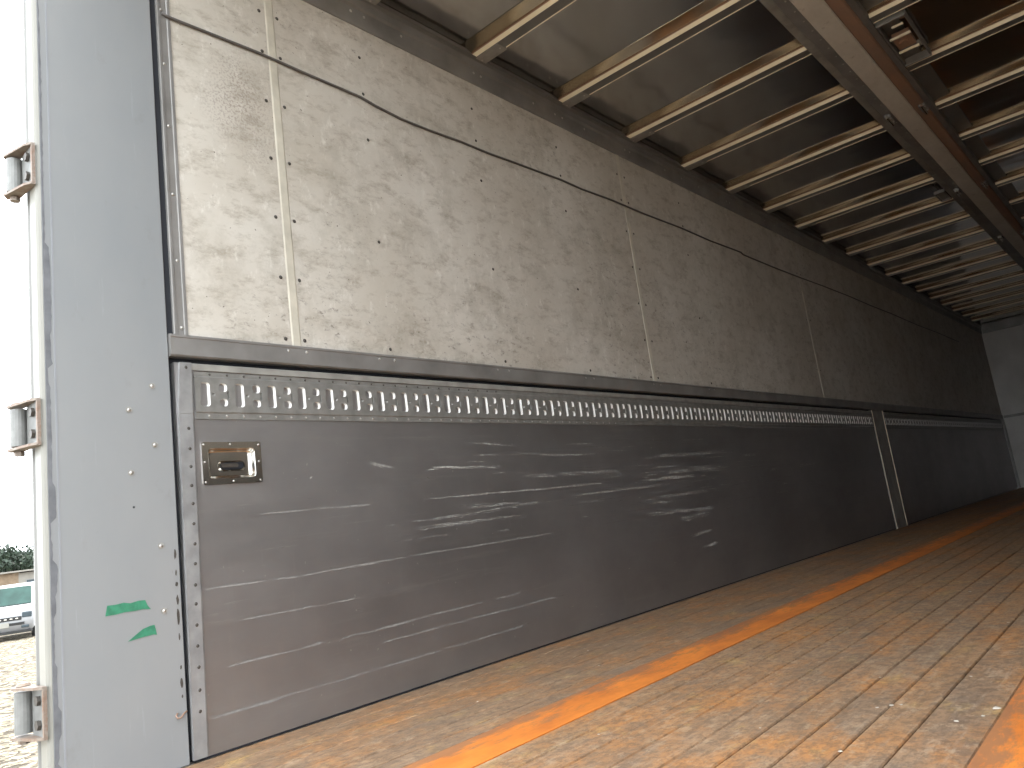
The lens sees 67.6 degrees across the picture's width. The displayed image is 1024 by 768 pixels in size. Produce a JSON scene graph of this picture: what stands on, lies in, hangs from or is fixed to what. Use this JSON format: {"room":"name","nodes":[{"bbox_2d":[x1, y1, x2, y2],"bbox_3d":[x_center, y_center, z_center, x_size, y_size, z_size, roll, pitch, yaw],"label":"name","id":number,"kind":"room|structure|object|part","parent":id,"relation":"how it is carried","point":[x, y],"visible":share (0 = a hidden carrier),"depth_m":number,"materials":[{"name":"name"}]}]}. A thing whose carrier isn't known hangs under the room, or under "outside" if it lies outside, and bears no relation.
{"room":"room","nodes":[
{"label":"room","id":0,"kind":"room"},
{"bbox_2d":[3,0,189,767],"bbox_3d":[-1.125,-0.300,2.027,0.124,2.760,0.354,-16,-13,40],"label":"post","id":1,"kind":"object","parent":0,"point":[105,533],"depth_m":1.93,"materials":[{"name":"grey metal"}]},
{"bbox_3d":[-1.260,-0.543,1.953,0.123,0.132,0.043,-16,-13,40],"label":"door hinge","id":2,"kind":"part","parent":1,"relation":"part of","materials":[{"name":"silver metal"}]},
{"bbox_3d":[-1.173,0.102,1.835,0.123,0.132,0.043,-16,-13,40],"label":"door hinge","id":3,"kind":"part","parent":1,"relation":"part of","materials":[{"name":"silver metal"}]},
{"bbox_3d":[-1.087,0.743,1.718,0.123,0.132,0.043,-16,-13,40],"label":"door hinge","id":4,"kind":"part","parent":1,"relation":"part of","materials":[{"name":"grey metal"}]},
{"bbox_2d":[105,600,149,615],"bbox_3d":[-0.936,0.545,1.867,0.001,0.026,0.107,-16,-13,40],"label":"tape","id":5,"kind":"object","parent":1,"relation":"attached to","point":[138,605],"visible":1,"depth_m":1.86,"materials":[{"name":"green plastic"}]},
{"bbox_2d":[128,625,156,641],"bbox_3d":[-0.908,0.611,1.878,0.001,0.028,0.070,-16,-13,40],"label":"tape","id":6,"kind":"object","parent":1,"relation":"attached to","point":[151,630],"visible":1,"depth_m":1.89,"materials":[{"name":"green plastic"}]},
{"bbox_2d":[175,710,187,719],"bbox_3d":[-0.819,0.822,1.899,0.013,0.015,0.031,-16,-13,40],"label":"wire hook","id":7,"kind":"object","parent":1,"relation":"attached to","point":[186,710],"visible":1,"depth_m":1.89,"materials":[{"name":"brown metal"}]},
{"bbox_2d":[169,0,1001,414],"bbox_3d":[3.187,-0.514,7.060,0.048,1.485,12.770,-16,-13,40],"label":"wall","id":8,"kind":"structure","parent":0,"point":[314,215],"depth_m":3.16,"materials":[{"name":"grey metal"}]},
{"bbox_2d":[149,0,187,334],"bbox_3d":[-1.024,-0.838,2.248,0.024,1.460,0.056,-16,-13,40],"label":"metal trim strip","id":9,"kind":"object","parent":8,"relation":"attached to","point":[166,133],"visible":1,"depth_m":2.20,"materials":[{"name":"grey steel"},{"name":"black rubber"}]},
{"bbox_2d":[161,12,958,341],"bbox_3d":[2.519,-0.834,6.351,0.010,0.044,10.826,-16,-13,40],"label":"cable","id":10,"kind":"object","parent":8,"relation":"attached to","point":[162,13],"visible":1,"depth_m":3.13,"materials":[{"name":"black rubber"}]},
{"bbox_2d":[167,333,1002,762],"bbox_3d":[3.345,0.715,6.812,0.047,1.109,12.813,-16,-13,40],"label":"rail","id":11,"kind":"object","parent":8,"relation":"attached to","point":[181,348],"visible":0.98,"depth_m":2.83,"materials":[{"name":"weathered grey steel"}]},
{"bbox_2d":[170,362,895,762],"bbox_3d":[1.178,0.593,4.325,0.037,1.030,6.206,-16,-13,40],"label":"wall panel","id":12,"kind":"object","parent":11,"relation":"attached to","point":[348,542],"visible":1,"depth_m":2.69,"materials":[{"name":"metal"}]},
{"bbox_3d":[1.147,0.179,4.417,0.011,0.134,6.145,-16,-13,40],"label":"lashing rail","id":13,"kind":"part","parent":12,"relation":"part of","materials":[{"name":"metal"}]},
{"bbox_2d":[868,410,907,528],"bbox_3d":[3.339,0.745,6.786,0.028,1.042,0.334,-16,-13,40],"label":"upright","id":14,"kind":"object","parent":11,"relation":"attached to","point":[882,437],"visible":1,"depth_m":6.78,"materials":[{"name":"grey metal"}]},
{"bbox_2d":[883,412,1017,524],"bbox_3d":[5.462,0.906,9.204,0.026,1.030,6.097,-16,-13,40],"label":"wall panel","id":15,"kind":"object","parent":11,"relation":"attached to","point":[943,464],"visible":1,"depth_m":8.38,"materials":[{"name":"metal"}]},
{"bbox_3d":[5.411,0.491,9.273,0.011,0.134,6.090,-16,-13,40],"label":"lashing rail","id":16,"kind":"part","parent":15,"relation":"part of","materials":[{"name":"metal"}]},
{"bbox_2d":[182,488,1017,767],"bbox_3d":[3.140,0.017,6.915,0.064,2.760,13.200,-16,-13,40],"label":"trim","id":17,"kind":"structure","parent":8,"relation":"attached to","point":[191,763],"depth_m":2.62,"materials":[{"name":"grey metal"}]},
{"bbox_2d":[302,0,981,333],"bbox_3d":[3.012,-1.173,7.022,0.039,0.150,13.118,-16,-13,40],"label":"roof rail","id":18,"kind":"object","parent":8,"relation":"attached to","point":[379,20],"visible":1,"depth_m":3.92,"materials":[{"name":"metal"}]},
{"bbox_2d":[184,487,1023,767],"bbox_3d":[4.224,0.998,5.819,2.416,0.031,13.119,-16,-13,40],"label":"floor","id":19,"kind":"structure","parent":0,"point":[813,687],"depth_m":2.03,"materials":[{"name":"brown wood"}]},
{"bbox_2d":[403,502,1023,767],"bbox_3d":[3.838,1.110,6.148,0.159,0.031,13.116,-16,-13,40],"label":"floor strip","id":20,"kind":"object","parent":19,"relation":"in","point":[473,752],"visible":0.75,"depth_m":2.22,"materials":[{"name":"orange paint"}]},
{"bbox_2d":[967,680,1023,767],"bbox_3d":[4.592,0.890,5.501,0.162,0.031,13.116,-16,-13,40],"label":"floor strip","id":21,"kind":"object","parent":19,"relation":"in","point":[1003,747],"visible":1,"depth_m":1.31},
{"bbox_2d":[1001,419,1020,487],"bbox_3d":[7.518,1.047,11.533,0.046,1.044,0.117,-16,-13,40],"label":"post","id":22,"kind":"object","parent":19,"relation":"on","point":[1003,422],"visible":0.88,"depth_m":11.49,"materials":[{"name":"grey metal"}]},
{"bbox_2d":[380,0,1023,323],"bbox_3d":[3.883,-1.530,6.281,2.500,0.045,13.120,-16,-13,40],"label":"ceiling","id":23,"kind":"structure","parent":0,"point":[585,33],"depth_m":4.11,"materials":[{"name":"metal"}]},
{"bbox_2d":[366,0,380,4],"bbox_3d":[-0.205,-1.606,2.603,1.045,0.041,0.147,-16,-13,40],"label":"rib","id":24,"kind":"object","parent":23,"relation":"attached to","point":[374,2],"visible":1,"depth_m":2.96,"materials":[{"name":"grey metal"}]},
{"bbox_2d":[461,0,575,63],"bbox_3d":[0.209,-1.576,3.074,1.045,0.041,0.147,-16,-13,40],"label":"rib","id":25,"kind":"object","parent":23,"relation":"attached to","point":[491,41],"visible":1,"depth_m":3.25,"materials":[{"name":"grey metal"}]},
{"bbox_3d":[-0.096,-1.461,3.388,0.145,0.003,0.065,-16,-13,40],"label":"plate","id":26,"kind":"part","parent":25,"relation":"part of","materials":[{"name":"grey metal"}]},
{"bbox_2d":[550,0,756,107],"bbox_3d":[0.622,-1.545,3.544,1.045,0.041,0.147,-16,-13,40],"label":"rib","id":27,"kind":"object","parent":23,"relation":"attached to","point":[707,13],"visible":0.99,"depth_m":3.53,"materials":[{"name":"grey metal"}]},
{"bbox_3d":[0.318,-1.431,3.858,0.145,0.003,0.065,-16,-13,40],"label":"plate","id":28,"kind":"part","parent":27,"relation":"part of","materials":[{"name":"grey metal"}]},
{"bbox_2d":[619,39,810,142],"bbox_3d":[1.035,-1.515,4.015,1.045,0.041,0.147,-16,-13,40],"label":"rib","id":29,"kind":"object","parent":23,"relation":"attached to","point":[793,51],"visible":0.9,"depth_m":3.98,"materials":[{"name":"grey metal"}]},
{"bbox_3d":[0.731,-1.400,4.329,0.145,0.003,0.065,-16,-13,40],"label":"plate","id":30,"kind":"part","parent":29,"relation":"part of","materials":[{"name":"grey metal"}]},
{"bbox_2d":[675,84,852,170],"bbox_3d":[1.448,-1.485,4.485,1.045,0.041,0.147,-16,-13,40],"label":"rib","id":31,"kind":"object","parent":23,"relation":"attached to","point":[837,94],"visible":0.94,"depth_m":4.45,"materials":[{"name":"grey metal"}]},
{"bbox_3d":[1.144,-1.370,4.800,0.145,0.003,0.065,-16,-13,40],"label":"plate","id":32,"kind":"part","parent":31,"relation":"part of","materials":[{"name":"grey metal"}]},
{"bbox_2d":[720,120,885,193],"bbox_3d":[1.861,-1.455,4.956,1.045,0.041,0.147,-16,-13,40],"label":"rib","id":33,"kind":"object","parent":23,"relation":"attached to","point":[870,129],"visible":0.94,"depth_m":4.92,"materials":[{"name":"grey metal"}]},
{"bbox_3d":[1.557,-1.340,5.270,0.145,0.003,0.065,-16,-13,40],"label":"plate","id":34,"kind":"part","parent":33,"relation":"part of","materials":[{"name":"grey metal"}]},
{"bbox_2d":[759,149,913,212],"bbox_3d":[2.275,-1.425,5.427,1.045,0.041,0.147,-16,-13,40],"label":"rib","id":35,"kind":"object","parent":23,"relation":"attached to","point":[901,156],"visible":0.93,"depth_m":5.40,"materials":[{"name":"grey metal"}]},
{"bbox_3d":[1.970,-1.310,5.741,0.145,0.003,0.065,-16,-13,40],"label":"plate","id":36,"kind":"part","parent":35,"relation":"part of","materials":[{"name":"grey metal"}]},
{"bbox_2d":[791,173,935,229],"bbox_3d":[2.688,-1.394,5.897,1.045,0.041,0.147,-16,-13,40],"label":"rib","id":37,"kind":"object","parent":23,"relation":"attached to","point":[925,179],"visible":0.93,"depth_m":5.87,"materials":[{"name":"grey metal"}]},
{"bbox_3d":[2.384,-1.279,6.212,0.145,0.003,0.065,-16,-13,40],"label":"plate","id":38,"kind":"part","parent":37,"relation":"part of","materials":[{"name":"grey metal"}]},
{"bbox_2d":[819,197,954,243],"bbox_3d":[3.101,-1.364,6.368,1.045,0.041,0.147,-16,-13,40],"label":"rib","id":39,"kind":"object","parent":23,"relation":"attached to","point":[935,202],"visible":0.93,"depth_m":6.36,"materials":[{"name":"grey metal"}]},
{"bbox_3d":[2.797,-1.249,6.682,0.145,0.003,0.065,-16,-13,40],"label":"plate","id":40,"kind":"part","parent":39,"relation":"part of","materials":[{"name":"grey metal"}]},
{"bbox_2d":[759,0,1023,269],"bbox_3d":[3.917,-1.476,6.247,0.370,0.077,13.118,-16,-13,40],"label":"beam","id":41,"kind":"structure","parent":23,"relation":"attached to","point":[841,35],"depth_m":4.28,"materials":[{"name":"metal"}]},
{"bbox_2d":[884,114,894,125],"bbox_3d":[2.192,-1.534,4.436,0.036,0.037,0.130,-16,-13,40],"label":"bolt","id":42,"kind":"object","parent":41,"relation":"attached to","point":[889,118],"visible":1,"depth_m":4.41,"materials":[{"name":"metal"}]},
{"bbox_2d":[875,9,931,66],"bbox_3d":[1.902,-1.669,3.705,0.127,0.050,0.508,-16,-13,40],"label":"bracket","id":43,"kind":"structure","parent":41,"relation":"attached to","point":[904,38],"depth_m":3.68,"materials":[{"name":"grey metal"}]},
{"bbox_2d":[918,101,928,114],"bbox_3d":[2.340,-1.570,4.348,0.036,0.037,0.130,-16,-13,40],"label":"bolt","id":44,"kind":"object","parent":41,"relation":"attached to","point":[923,107],"visible":1,"depth_m":4.33,"materials":[{"name":"metal"}]},
{"bbox_2d":[933,189,951,201],"bbox_3d":[3.322,-1.454,5.897,0.075,0.026,0.250,-16,-13,40],"label":"bracket","id":45,"kind":"structure","parent":41,"relation":"attached to","point":[942,195],"depth_m":5.89,"materials":[{"name":"grey metal"}]},
{"bbox_3d":[3.321,-1.459,5.897,0.049,0.016,0.210,-16,-13,40],"label":"plate","id":46,"kind":"part","parent":45,"relation":"part of","materials":[{"name":"grey metal"}]},
{"bbox_2d":[953,188,961,195],"bbox_3d":[3.365,-1.448,5.772,0.036,0.037,0.130,-16,-13,40],"label":"bolt","id":47,"kind":"object","parent":41,"relation":"attached to","point":[957,191],"visible":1,"depth_m":5.75,"materials":[{"name":"metal"}]},
{"bbox_2d":[981,180,988,188],"bbox_3d":[3.513,-1.484,5.684,0.036,0.037,0.130,-16,-13,40],"label":"bolt","id":48,"kind":"object","parent":41,"relation":"attached to","point":[985,184],"visible":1,"depth_m":5.66,"materials":[{"name":"metal"}]},
{"bbox_2d":[867,0,919,23],"bbox_3d":[2.024,-1.804,3.165,1.057,0.041,0.147,-16,-13,40],"label":"rib","id":49,"kind":"object","parent":23,"relation":"attached to","point":[886,8],"visible":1,"depth_m":3.46,"materials":[{"name":"grey metal"}]},
{"bbox_2d":[843,211,971,255],"bbox_3d":[3.514,-1.334,6.839,1.045,0.041,0.147,-16,-13,40],"label":"rib","id":50,"kind":"object","parent":23,"relation":"attached to","point":[964,215],"visible":0.93,"depth_m":6.81,"materials":[{"name":"grey metal"}]},
{"bbox_3d":[3.210,-1.219,7.153,0.145,0.003,0.065,-16,-13,40],"label":"plate","id":51,"kind":"part","parent":50,"relation":"part of","materials":[{"name":"grey metal"}]},
{"bbox_2d":[864,226,985,266],"bbox_3d":[3.927,-1.304,7.309,1.045,0.041,0.147,-16,-13,40],"label":"rib","id":52,"kind":"object","parent":23,"relation":"attached to","point":[977,230],"visible":0.92,"depth_m":7.29,"materials":[{"name":"grey metal"}]},
{"bbox_2d":[883,239,997,276],"bbox_3d":[4.340,-1.273,7.780,1.045,0.041,0.147,-16,-13,40],"label":"rib","id":53,"kind":"object","parent":23,"relation":"attached to","point":[989,243],"visible":0.92,"depth_m":7.76,"materials":[{"name":"grey metal"}]},
{"bbox_2d":[899,251,1008,284],"bbox_3d":[4.753,-1.243,8.251,1.045,0.041,0.147,-16,-13,40],"label":"rib","id":54,"kind":"object","parent":23,"relation":"attached to","point":[1001,254],"visible":0.93,"depth_m":8.23,"materials":[{"name":"grey metal"}]},
{"bbox_2d":[907,0,1023,70],"bbox_3d":[2.437,-1.774,3.636,1.057,0.041,0.147,-16,-13,40],"label":"rib","id":55,"kind":"object","parent":23,"relation":"attached to","point":[1012,15],"visible":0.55,"depth_m":3.77,"materials":[{"name":"grey metal"}]},
{"bbox_2d":[914,261,1018,292],"bbox_3d":[5.167,-1.213,8.721,1.045,0.041,0.147,-16,-13,40],"label":"rib","id":56,"kind":"object","parent":23,"relation":"attached to","point":[1013,263],"visible":0.9,"depth_m":8.71,"materials":[{"name":"grey metal"}]},
{"bbox_2d":[928,270,1023,299],"bbox_3d":[5.580,-1.183,9.192,1.045,0.041,0.147,-16,-13,40],"label":"rib","id":57,"kind":"object","parent":23,"relation":"attached to","point":[1019,273],"visible":0.98,"depth_m":9.18,"materials":[{"name":"grey metal"}]},
{"bbox_2d":[934,58,1023,109],"bbox_3d":[2.850,-1.743,4.107,1.057,0.041,0.147,-16,-13,40],"label":"rib","id":58,"kind":"object","parent":23,"relation":"attached to","point":[1015,69],"visible":1,"depth_m":4.28,"materials":[{"name":"grey metal"}]},
{"bbox_2d":[940,280,1023,305],"bbox_3d":[5.993,-1.152,9.662,1.045,0.041,0.147,-16,-13,40],"label":"rib","id":59,"kind":"object","parent":23,"relation":"attached to","point":[1020,283],"visible":1,"depth_m":9.68,"materials":[{"name":"grey metal"}]},
{"bbox_2d":[951,290,1023,311],"bbox_3d":[6.406,-1.122,10.133,1.045,0.041,0.147,-16,-13,40],"label":"rib","id":60,"kind":"object","parent":23,"relation":"attached to","point":[1021,292],"visible":1,"depth_m":10.19,"materials":[{"name":"grey metal"}]},
{"bbox_2d":[958,103,1023,139],"bbox_3d":[3.263,-1.713,4.577,1.057,0.041,0.147,-16,-13,40],"label":"rib","id":61,"kind":"object","parent":23,"relation":"attached to","point":[1016,112],"visible":1,"depth_m":4.78,"materials":[{"name":"grey metal"}]},
{"bbox_2d":[961,298,1023,316],"bbox_3d":[6.819,-1.092,10.604,1.045,0.041,0.147,-16,-13,40],"label":"rib","id":62,"kind":"object","parent":23,"relation":"attached to","point":[1018,301],"visible":0.99,"depth_m":10.68,"materials":[{"name":"grey metal"}]},
{"bbox_2d":[970,306,1023,321],"bbox_3d":[7.233,-1.062,11.074,1.045,0.041,0.147,-16,-13,40],"label":"rib","id":63,"kind":"object","parent":23,"relation":"attached to","point":[1015,309],"visible":1,"depth_m":11.18,"materials":[{"name":"grey metal"}]},
{"bbox_2d":[978,139,1023,165],"bbox_3d":[3.676,-1.683,5.048,1.057,0.041,0.147,-16,-13,40],"label":"rib","id":64,"kind":"object","parent":23,"relation":"attached to","point":[1015,147],"visible":1,"depth_m":5.28,"materials":[{"name":"grey metal"}]},
{"bbox_2d":[994,168,1023,186],"bbox_3d":[4.090,-1.653,5.519,1.057,0.041,0.147,-16,-13,40],"label":"rib","id":65,"kind":"object","parent":23,"relation":"attached to","point":[1018,174],"visible":1,"depth_m":5.79,"materials":[{"name":"grey metal"}]},
{"bbox_2d":[1009,192,1023,204],"bbox_3d":[4.503,-1.622,5.989,1.057,0.041,0.147,-16,-13,40],"label":"rib","id":66,"kind":"object","parent":23,"relation":"attached to","point":[1018,199],"visible":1,"depth_m":6.29,"materials":[{"name":"grey metal"}]},
{"bbox_2d":[981,314,1023,487],"bbox_3d":[8.384,0.033,10.989,2.500,2.600,0.090,-16,-13,40],"label":"wall","id":67,"kind":"structure","parent":0,"point":[1003,339],"depth_m":11.65,"materials":[{"name":"grey metal"}]},
{"bbox_3d":[8.210,-1.114,11.175,2.380,0.150,0.030,-16,-13,40],"label":"rail","id":68,"kind":"part","parent":67,"relation":"part of","materials":[{"name":"grey metal"}]},
{"bbox_3d":[8.393,0.246,10.927,2.380,0.039,0.030,-16,-13,40],"label":"rail","id":69,"kind":"part","parent":67,"relation":"part of","materials":[{"name":"grey metal"}]},
{"bbox_3d":[8.469,0.780,10.833,2.380,1.055,0.020,-16,-13,40],"label":"kick panel","id":70,"kind":"part","parent":67,"relation":"part of","materials":[{"name":"grey metal"}]},
{"label":"outside","id":71,"kind":"structure","parent":0,"visible":0},
{"bbox_2d":[0,631,37,767],"bbox_3d":[-18.533,14.225,55.323,220.000,0.001,180.000,-16,-13,40],"label":"ground","id":72,"kind":"structure","parent":71,"point":[17,651],"depth_m":13.29,"materials":[{"name":"beige stone"}]},
{"bbox_2d":[0,543,33,572],"bbox_3d":[-44.982,17.132,67.948,6.110,5.788,6.298,-16,-13,40],"label":"tree","id":73,"kind":"object","parent":72,"relation":"on","point":[18,560],"visible":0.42,"depth_m":67.47,"materials":[{"name":"green plant"}]},
{"bbox_2d":[0,569,33,585],"bbox_3d":[-38.569,14.565,50.807,19.600,3.000,6.650,-1,-12,-34],"label":"shed","id":74,"kind":"object","parent":72,"relation":"on","point":[21,576],"visible":0.19,"depth_m":51.18,"materials":[{"name":"paint"}]},
{"bbox_2d":[0,582,34,635],"bbox_3d":[-17.552,7.970,26.917,2.120,1.820,4.155,-3,-11,-25],"label":"parked car","id":75,"kind":"object","parent":72,"relation":"on","point":[17,603],"visible":0.68,"depth_m":25.54,"materials":[{"name":"white paint"}]},
{"bbox_3d":[-16.656,7.923,25.018,0.340,0.160,0.035,-3,-11,-25],"label":"number plate","id":76,"kind":"part","parent":75,"relation":"part of","materials":[{"name":"beige paint"}]},
{"bbox_2d":[0,616,21,622],"bbox_3d":[-16.688,7.752,25.068,1.040,0.120,0.035,-3,-11,-25],"label":"grille","id":77,"kind":"object","parent":75,"relation":"attached to","point":[3,619],"depth_m":25.16,"materials":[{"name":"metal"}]},
{"bbox_2d":[9,621,24,625],"bbox_3d":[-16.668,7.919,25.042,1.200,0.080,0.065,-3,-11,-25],"label":"license plate","id":78,"kind":"object","parent":75,"relation":"attached to","point":[11,623],"depth_m":25.20,"materials":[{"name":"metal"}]}
]}

